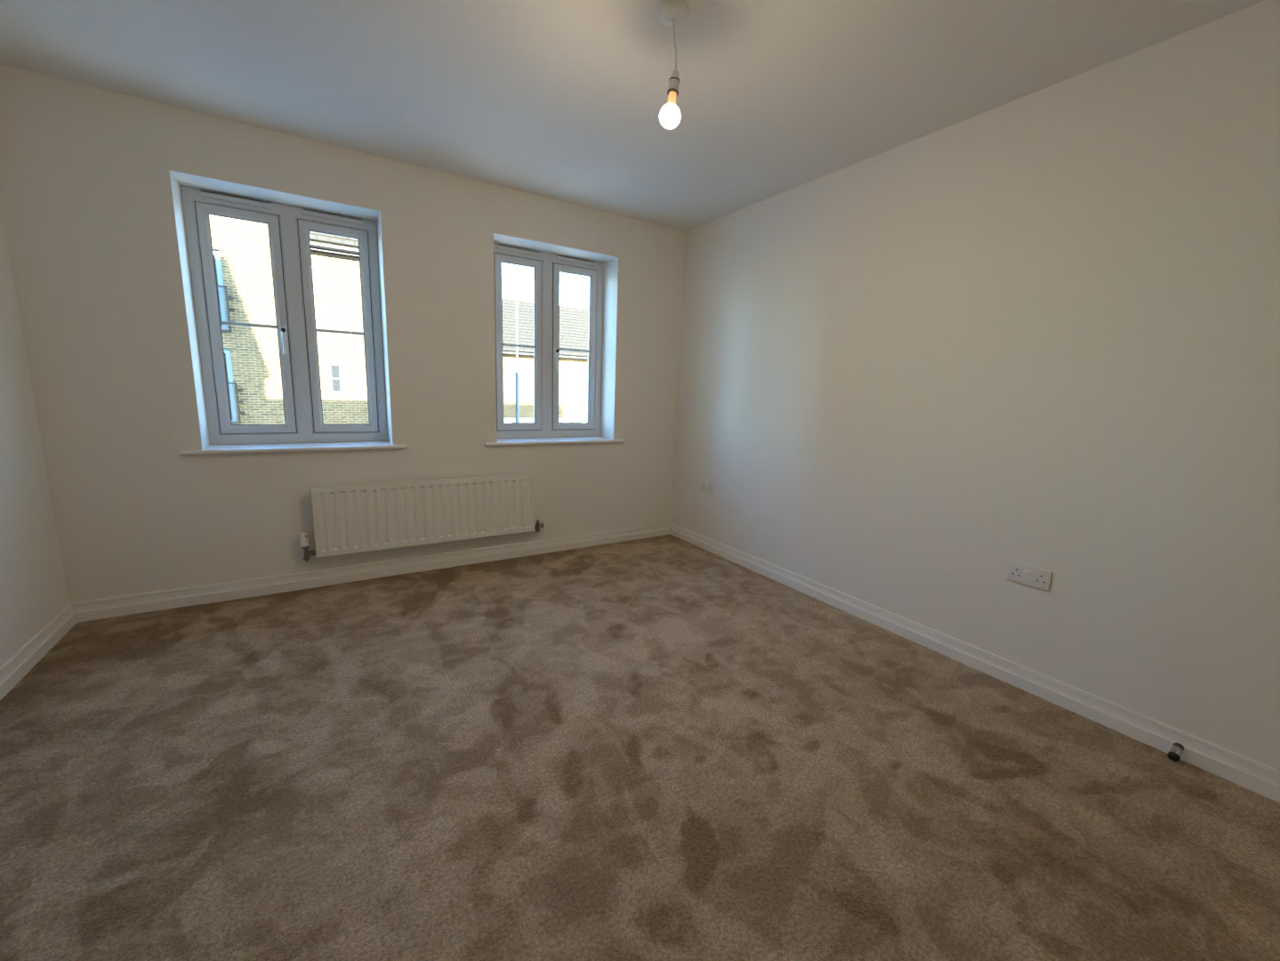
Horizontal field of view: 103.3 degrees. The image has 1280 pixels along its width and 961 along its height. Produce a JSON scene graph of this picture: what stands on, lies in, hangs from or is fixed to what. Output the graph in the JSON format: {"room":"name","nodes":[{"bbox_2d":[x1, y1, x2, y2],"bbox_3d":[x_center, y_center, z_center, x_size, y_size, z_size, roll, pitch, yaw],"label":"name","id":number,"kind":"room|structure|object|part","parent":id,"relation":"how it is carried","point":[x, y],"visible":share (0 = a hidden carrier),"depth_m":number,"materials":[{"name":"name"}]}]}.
{"room":"empty bedroom","nodes":[
{"label":"empty bedroom","id":0,"kind":"room"},
{"bbox_2d":[0,203,69,666],"bbox_3d":[-1.739,-0.119,0.430,0.340,2.950,4.120,-4,12,-32],"label":"wall","id":1,"kind":"structure","parent":0,"point":[34,589],"depth_m":2.11,"materials":[{"name":"white paint"}]},
{"bbox_2d":[0,603,77,700],"bbox_3d":[-1.717,0.960,0.866,0.018,0.115,3.780,-4,12,-32],"label":"baseboard","id":2,"kind":"structure","parent":1,"relation":"attached to","point":[20,664],"depth_m":2.08,"materials":[{"name":"white wood"}]},
{"bbox_2d":[0,64,684,603],"bbox_3d":[-1.282,-0.618,3.305,4.215,2.950,0.340,-4,12,-32],"label":"wall","id":3,"kind":"structure","parent":0,"point":[92,179],"depth_m":2.63,"materials":[{"name":"white paint"}]},
{"bbox_2d":[180,185,406,454],"bbox_3d":[-1.912,-0.840,2.809,1.032,1.327,0.322,-4,12,-32],"label":"window","id":4,"kind":"structure","parent":3,"relation":"in","point":[289,227],"depth_m":2.85,"materials":[{"name":"grey plastic"}]},
{"bbox_2d":[199,190,272,209],"bbox_3d":[-2.111,-1.470,2.652,0.300,0.028,0.019,-4,12,-32],"label":"vent","id":5,"kind":"object","parent":4,"relation":"attached to","point":[206,196],"depth_m":2.65,"materials":[{"name":"grey plastic"}]},
{"bbox_3d":[-2.154,-0.855,2.795,0.343,1.180,0.064,-4,12,-32],"label":"sash","id":6,"kind":"part","parent":4,"relation":"part of","materials":[{"name":"grey plastic"}]},
{"bbox_3d":[-2.001,-0.832,2.843,0.026,0.070,0.026,-4,12,-32],"label":"handle","id":7,"kind":"part","parent":4,"relation":"part of","materials":[{"name":"white plastic"}]},
{"bbox_3d":[-1.994,-0.778,2.839,0.017,0.131,0.020,-4,12,-32],"label":"lever","id":8,"kind":"part","parent":4,"relation":"part of","materials":[{"name":"white plastic"}]},
{"bbox_2d":[301,209,362,225],"bbox_3d":[-1.747,-1.496,2.880,0.300,0.024,0.019,-4,12,-32],"label":"vent","id":9,"kind":"object","parent":4,"relation":"attached to","point":[310,214],"depth_m":2.87,"materials":[{"name":"grey plastic"}]},
{"bbox_3d":[-1.788,-0.882,3.022,0.338,1.180,0.064,-4,12,-32],"label":"sash","id":10,"kind":"part","parent":4,"relation":"part of","materials":[{"name":"grey plastic"}]},
{"bbox_2d":[71,523,671,621],"bbox_3d":[-1.227,0.531,3.357,3.535,0.115,0.018,-4,12,-32],"label":"baseboard","id":11,"kind":"structure","parent":3,"relation":"attached to","point":[100,608],"depth_m":2.98,"materials":[{"name":"white wood"}]},
{"bbox_2d":[299,473,543,561],"bbox_3d":[-1.296,0.205,3.202,1.437,0.436,0.091,-4,12,-32],"label":"radiator","id":12,"kind":"object","parent":3,"relation":"attached to","point":[366,517],"visible":1,"depth_m":3.10,"materials":[{"name":"white metal"}]},
{"bbox_2d":[484,242,623,445],"bbox_3d":[-0.629,-0.938,3.609,1.044,1.327,0.322,-4,12,-32],"label":"window","id":13,"kind":"structure","parent":3,"relation":"in","point":[545,428],"depth_m":3.69,"materials":[{"name":"grey plastic"}]},
{"bbox_3d":[-0.867,-0.953,3.597,0.329,1.180,0.064,-4,12,-32],"label":"sash","id":14,"kind":"part","parent":13,"relation":"part of","materials":[{"name":"grey plastic"}]},
{"bbox_2d":[497,244,539,256],"bbox_3d":[-0.825,-1.568,3.454,0.300,0.028,0.019,-4,12,-32],"label":"vent","id":15,"kind":"object","parent":13,"relation":"attached to","point":[503,249],"depth_m":3.45,"materials":[{"name":"grey plastic"}]},
{"bbox_3d":[-0.607,-0.884,3.703,0.017,0.131,0.020,-4,12,-32],"label":"lever","id":16,"kind":"part","parent":13,"relation":"part of","materials":[{"name":"white plastic"}]},
{"bbox_3d":[-0.504,-0.981,3.823,0.344,1.180,0.064,-4,12,-32],"label":"sash","id":17,"kind":"part","parent":13,"relation":"part of","materials":[{"name":"grey plastic"}]},
{"bbox_2d":[556,255,595,265],"bbox_3d":[-0.463,-1.595,3.680,0.300,0.028,0.019,-4,12,-32],"label":"vent","id":18,"kind":"object","parent":13,"relation":"attached to","point":[568,261],"depth_m":3.67,"materials":[{"name":"grey plastic"}]},
{"bbox_2d":[0,0,1264,231],"bbox_3d":[-0.142,-1.601,1.356,3.535,0.250,3.780,-4,12,-32],"label":"ceiling","id":19,"kind":"structure","parent":0,"point":[563,100],"depth_m":1.96,"materials":[{"name":"white paint"}]},
{"bbox_2d":[657,0,689,128],"bbox_3d":[0.102,-1.344,1.655,0.102,0.343,0.102,-4,12,-32],"label":"pendant light","id":20,"kind":"object","parent":19,"relation":"hanging from","point":[672,13],"visible":1,"depth_m":1.65,"materials":[{"name":"white plastic"}]},
{"bbox_2d":[660,103,680,117],"bbox_3d":[0.100,-1.222,1.678,0.069,0.039,0.069,-4,12,-32],"label":"bulb","id":21,"kind":"object","parent":20,"relation":"attached to","point":[669,109],"depth_m":1.65,"materials":[{"name":"white glass"}]},
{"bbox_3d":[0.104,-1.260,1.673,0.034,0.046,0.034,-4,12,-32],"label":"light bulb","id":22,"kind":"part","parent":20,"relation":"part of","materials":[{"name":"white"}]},
{"bbox_2d":[0,534,1279,960],"bbox_3d":[-0.230,0.885,1.801,3.535,0.005,3.780,-4,12,-32],"label":"floor","id":23,"kind":"structure","parent":0,"point":[667,747],"depth_m":1.53,"materials":[{"name":"beige carpet"}]},
{"bbox_2d":[1167,742,1183,761],"bbox_3d":[1.848,0.936,1.745,0.066,0.051,0.030,-4,12,-32],"label":"door stop","id":24,"kind":"object","parent":23,"relation":"on","point":[1175,752],"visible":1,"depth_m":1.74,"materials":[{"name":"silver metal"}]},
{"bbox_2d":[671,0,1279,770],"bbox_3d":[1.542,-0.369,2.476,0.340,2.950,4.120,-4,12,-32],"label":"wall","id":25,"kind":"structure","parent":0,"point":[1041,328],"depth_m":2.02,"materials":[{"name":"white paint"}]},
{"bbox_2d":[700,480,714,494],"bbox_3d":[0.508,0.051,3.850,0.013,0.085,0.149,-4,12,-32],"label":"double socket","id":26,"kind":"object","parent":25,"relation":"attached to","point":[706,487],"visible":1,"depth_m":3.84,"materials":[{"name":"white plastic"}]},
{"bbox_2d":[670,523,1279,802],"bbox_3d":[1.261,0.733,2.723,0.018,0.115,3.780,-4,12,-32],"label":"baseboard","id":27,"kind":"structure","parent":25,"relation":"attached to","point":[1263,779],"depth_m":2.10,"materials":[{"name":"white wood"}]},
{"bbox_2d":[1006,560,1052,591],"bbox_3d":[1.620,0.397,2.110,0.013,0.085,0.149,-4,12,-32],"label":"double socket","id":28,"kind":"object","parent":25,"relation":"attached to","point":[1034,576],"visible":1,"depth_m":2.10,"materials":[{"name":"white plastic"}]},
{"label":"outside","id":29,"kind":"structure","parent":0,"visible":0},
{"bbox_3d":[-12.822,-1.639,29.828,130.000,0.300,56.280,-4,12,-32],"label":"ground","id":30,"kind":"structure","parent":29,"visible":0},
{"bbox_2d":[209,214,285,424],"bbox_3d":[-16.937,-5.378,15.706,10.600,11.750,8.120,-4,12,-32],"label":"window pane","id":31,"kind":"object","parent":30,"relation":"on","point":[241,250],"visible":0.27,"depth_m":14.69,"materials":[{"name":"glass"}]},
{"bbox_3d":[-12.096,-5.344,14.177,0.460,1.920,0.009,-4,12,-32],"label":"door pane","id":32,"kind":"part","parent":31,"relation":"part of","materials":[{"name":"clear glass"}]},
{"bbox_3d":[-12.338,-5.348,14.064,1.246,2.146,0.060,-4,12,-32],"label":"balcony door","id":33,"kind":"part","parent":31,"relation":"part of","materials":[{"name":"grey"}]},
{"bbox_3d":[-12.249,-4.796,13.956,1.455,1.250,0.040,-4,12,-32],"label":"balcony railing","id":34,"kind":"part","parent":31,"relation":"part of","materials":[{"name":"black"}]},
{"bbox_3d":[-12.189,-2.717,14.648,0.460,1.920,0.009,-4,12,-32],"label":"door pane","id":35,"kind":"part","parent":31,"relation":"part of","materials":[{"name":"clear glass"}]},
{"bbox_3d":[-12.431,-2.721,14.535,1.246,2.146,0.060,-4,12,-32],"label":"balcony door","id":36,"kind":"part","parent":31,"relation":"part of","materials":[{"name":"grey"}]},
{"bbox_3d":[-12.341,-2.214,14.419,1.455,1.180,0.040,-4,12,-32],"label":"balcony railing","id":37,"kind":"part","parent":31,"relation":"part of","materials":[{"name":"black"}]},
{"bbox_2d":[309,231,369,423],"bbox_3d":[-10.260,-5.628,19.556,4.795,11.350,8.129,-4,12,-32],"label":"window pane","id":38,"kind":"structure","parent":30,"relation":"on","point":[334,259],"depth_m":15.89,"materials":[{"name":"beige"}]},
{"bbox_3d":[-9.665,-3.465,16.069,0.230,0.415,0.010,-4,12,-32],"label":"pane","id":39,"kind":"part","parent":38,"relation":"part of","materials":[{"name":"clear glass"}]},
{"bbox_3d":[-9.680,-3.037,16.145,0.230,0.375,0.010,-4,12,-32],"label":"pane","id":40,"kind":"part","parent":38,"relation":"part of","materials":[{"name":"clear glass"}]},
{"bbox_2d":[515,265,519,422],"bbox_3d":[-4.727,-4.341,19.851,0.180,9.100,0.695,-4,12,-32],"label":"lamp post","id":41,"kind":"object","parent":30,"relation":"on","point":[517,375],"visible":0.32,"depth_m":20.04,"materials":[{"name":"grey"}]},
{"bbox_2d":[503,418,585,422],"bbox_3d":[-3.807,-1.488,22.771,4.994,2.520,1.973,-4,12,-32],"label":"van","id":42,"kind":"object","parent":30,"relation":"on","point":[505,420],"visible":0.09,"depth_m":21.82,"materials":[{"name":"white"}]},
{"bbox_3d":[-3.898,-2.464,21.479,3.100,0.030,0.040,-4,12,-32],"label":"roof trim","id":43,"kind":"part","parent":42,"relation":"part of","materials":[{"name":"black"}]},
{"bbox_2d":[502,297,588,422],"bbox_3d":[-1.839,-6.971,35.236,25.800,9.050,7.669,-4,12,-32],"label":"house","id":44,"kind":"structure","parent":30,"relation":"on","point":[573,321],"depth_m":29.70,"materials":[{"name":"brick"}]}
]}

